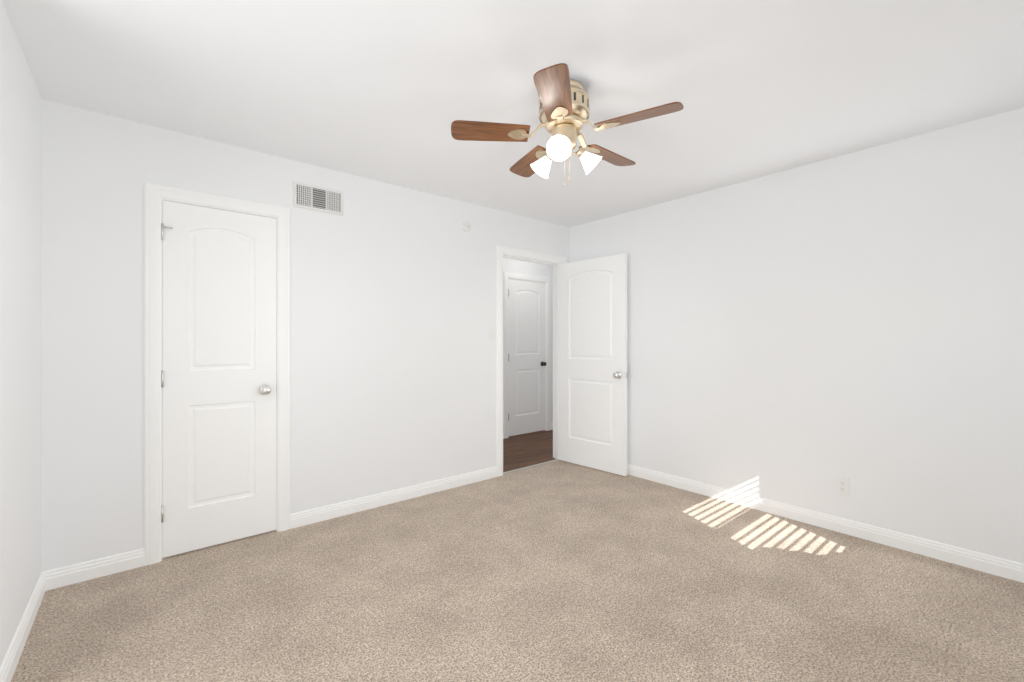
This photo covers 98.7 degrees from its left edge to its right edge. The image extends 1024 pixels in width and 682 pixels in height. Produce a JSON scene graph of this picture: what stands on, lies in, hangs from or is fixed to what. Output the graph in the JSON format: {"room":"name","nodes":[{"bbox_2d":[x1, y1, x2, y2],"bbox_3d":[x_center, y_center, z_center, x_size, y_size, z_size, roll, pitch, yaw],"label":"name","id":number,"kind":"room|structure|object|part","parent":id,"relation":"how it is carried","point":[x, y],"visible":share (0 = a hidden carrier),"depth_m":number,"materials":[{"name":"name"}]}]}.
{"room":"empty bedroom","nodes":[
{"label":"empty bedroom","id":0,"kind":"room"},
{"bbox_2d":[0,0,41,666],"bbox_3d":[-1.245,0.019,0.797,0.120,2.440,3.523,0,0,-40],"label":"wall","id":1,"kind":"structure","parent":0,"point":[20,335],"depth_m":1.78,"materials":[{"name":"white paint"}]},
{"bbox_2d":[0,569,51,681],"bbox_3d":[-1.203,1.192,0.851,0.015,0.094,3.493,0,0,-40],"label":"baseboard","id":2,"kind":"structure","parent":1,"relation":"attached to","point":[9,664],"depth_m":1.80,"materials":[{"name":"white wood"}]},
{"bbox_2d":[42,99,569,571],"bbox_3d":[-0.899,0.019,3.469,4.090,2.440,0.120,0,0,-40],"label":"wall","id":3,"kind":"structure","parent":0,"point":[392,346],"depth_m":2.97,"materials":[{"name":"white paint"}]},
{"bbox_2d":[47,548,143,588],"bbox_3d":[-2.167,1.192,2.313,0.361,0.094,0.015,0,0,-40],"label":"baseboard","id":4,"kind":"structure","parent":3,"relation":"attached to","point":[134,559],"depth_m":2.30,"materials":[{"name":"white wood"}]},
{"bbox_2d":[144,182,289,565],"bbox_3d":[-1.746,0.180,2.666,0.738,2.117,0.018,0,0,-40],"label":"door frame","id":5,"kind":"structure","parent":3,"relation":"attached to","point":[154,194],"depth_m":2.47,"materials":[{"name":"white wood"}]},
{"bbox_2d":[161,198,277,560],"bbox_3d":[-1.770,0.209,2.695,0.624,2.060,0.183,0,0,-40],"label":"closet door","id":6,"kind":"structure","parent":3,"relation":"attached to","point":[169,200],"depth_m":2.66,"materials":[{"name":"white wood"}]},
{"bbox_3d":[-1.768,0.216,2.686,0.588,2.022,0.167,0,0,-40],"label":"closet door","id":7,"kind":"part","parent":6,"relation":"part of","materials":[{"name":"white wood"}]},
{"bbox_2d":[293,181,342,215],"bbox_3d":[-1.325,-0.977,3.023,0.328,0.173,0.014,0,0,-40],"label":"air vent","id":8,"kind":"object","parent":3,"relation":"in","point":[316,198],"visible":1,"depth_m":3.02,"materials":[{"name":"white metal"}]},
{"bbox_2d":[290,466,496,528],"bbox_3d":[-0.801,1.192,3.462,1.734,0.094,0.015,0,0,-40],"label":"baseboard","id":9,"kind":"structure","parent":3,"relation":"attached to","point":[306,517],"depth_m":3.32,"materials":[{"name":"white wood"}]},
{"bbox_2d":[462,222,470,231],"bbox_3d":[-0.389,-0.987,3.800,0.082,0.082,0.029,0,0,-40],"label":"smoke detector","id":10,"kind":"object","parent":3,"relation":"attached to","point":[466,226],"visible":0.98,"depth_m":3.79,"materials":[{"name":"white plastic"}]},
{"bbox_2d":[489,328,494,340],"bbox_3d":[-0.177,-0.061,3.989,0.072,0.117,0.012,0,0,-40],"label":"light switch","id":11,"kind":"object","parent":3,"relation":"attached to","point":[491,334],"visible":1,"depth_m":3.98,"materials":[{"name":"white plastic"}]},
{"bbox_2d":[496,245,566,476],"bbox_3d":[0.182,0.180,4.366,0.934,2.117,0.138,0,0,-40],"label":"door frame","id":12,"kind":"structure","parent":3,"relation":"attached to","point":[502,252],"depth_m":4.61,"materials":[{"name":"white wood"}]},
{"bbox_2d":[559,253,626,475],"bbox_3d":[0.767,0.216,4.286,0.167,2.022,0.784,0,0,-44],"label":"bedroom door","id":13,"kind":"structure","parent":12,"relation":"attached to","point":[592,363],"depth_m":4.24,"materials":[{"name":"white wood"}]},
{"bbox_2d":[1,0,1023,227],"bbox_3d":[0.388,-1.251,3.593,6.220,0.100,5.940,0,0,-40],"label":"ceiling","id":14,"kind":"structure","parent":0,"point":[388,91],"depth_m":2.01,"materials":[{"name":"white paint"}]},
{"bbox_2d":[451,63,683,185],"bbox_3d":[0.274,-0.967,2.130,1.000,0.469,1.037,0,0,-40],"label":"ceiling fan","id":15,"kind":"object","parent":14,"relation":"attached to","point":[564,101],"visible":1,"depth_m":2.03,"materials":[{"name":"brown wood"}]},
{"bbox_3d":[-0.102,-0.983,2.069,0.366,0.006,0.132,0,-12,-6],"label":"blade","id":16,"kind":"part","parent":15,"relation":"part of","materials":[{"name":"brown wood"}]},
{"bbox_3d":[0.107,-0.983,2.428,0.132,0.006,0.366,13,-5,-23],"label":"blade","id":17,"kind":"part","parent":15,"relation":"part of","materials":[{"name":"brown wood"}]},
{"bbox_3d":[0.173,-0.983,1.759,0.132,0.006,0.366,-12,-3,12],"label":"blade","id":18,"kind":"part","parent":15,"relation":"part of","materials":[{"name":"brown wood"}]},
{"bbox_3d":[0.513,-0.983,2.339,0.366,0.006,0.132,0,12,-42],"label":"blade","id":19,"kind":"part","parent":15,"relation":"part of","materials":[{"name":"brown wood"}]},
{"label":"blade","id":20,"kind":"part","parent":15,"relation":"part of","materials":[{"name":"brown wood"}]},
{"bbox_2d":[11,460,1023,681],"bbox_3d":[0.032,1.269,2.362,4.090,0.060,4.513,0,0,-40],"label":"floor","id":21,"kind":"structure","parent":0,"point":[559,571],"depth_m":2.08,"materials":[{"name":"beige carpet"}]},
{"bbox_2d":[503,258,552,430],"bbox_3d":[0.031,0.019,5.789,3.700,2.440,0.120,0,0,-40],"label":"wall","id":22,"kind":"structure","parent":0,"point":[525,267],"depth_m":5.98,"materials":[{"name":"white paint"}]},
{"bbox_2d":[508,279,545,436],"bbox_3d":[0.195,0.216,5.875,0.678,2.022,0.167,0,0,-40],"label":"door","id":23,"kind":"structure","parent":22,"relation":"in","point":[526,356],"depth_m":5.86,"materials":[{"name":"white wood"}]},
{"bbox_2d":[503,430,554,471],"bbox_3d":[0.077,1.270,5.734,3.940,0.058,2.262,0,0,-40],"label":"floor","id":24,"kind":"structure","parent":0,"point":[526,449],"depth_m":5.03,"materials":[{"name":"brown wood"}]},
{"bbox_2d":[503,459,558,473],"bbox_3d":[0.193,1.238,4.354,0.780,0.006,0.024,0,0,-40],"label":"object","id":25,"kind":"structure","parent":24,"relation":"on","point":[530,466],"depth_m":4.33,"materials":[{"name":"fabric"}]},
{"bbox_2d":[570,107,1023,563],"bbox_3d":[1.793,0.019,3.353,0.120,2.440,3.523,0,0,-40],"label":"wall","id":26,"kind":"structure","parent":0,"point":[804,336],"depth_m":2.81,"materials":[{"name":"white paint"}]},
{"bbox_2d":[627,464,1023,582],"bbox_3d":[1.722,1.192,3.312,0.040,0.094,3.493,0,0,-40],"label":"baseboard","id":27,"kind":"structure","parent":26,"relation":"attached to","point":[997,566],"depth_m":2.79,"materials":[{"name":"white wood"}]},
{"bbox_2d":[836,476,849,496],"bbox_3d":[2.138,0.939,2.844,0.008,0.117,0.072,0,0,-40],"label":"electrical outlet plate","id":28,"kind":"object","parent":26,"relation":"attached to","point":[843,486],"visible":1,"depth_m":2.84,"materials":[{"name":"white plastic"}]}
]}

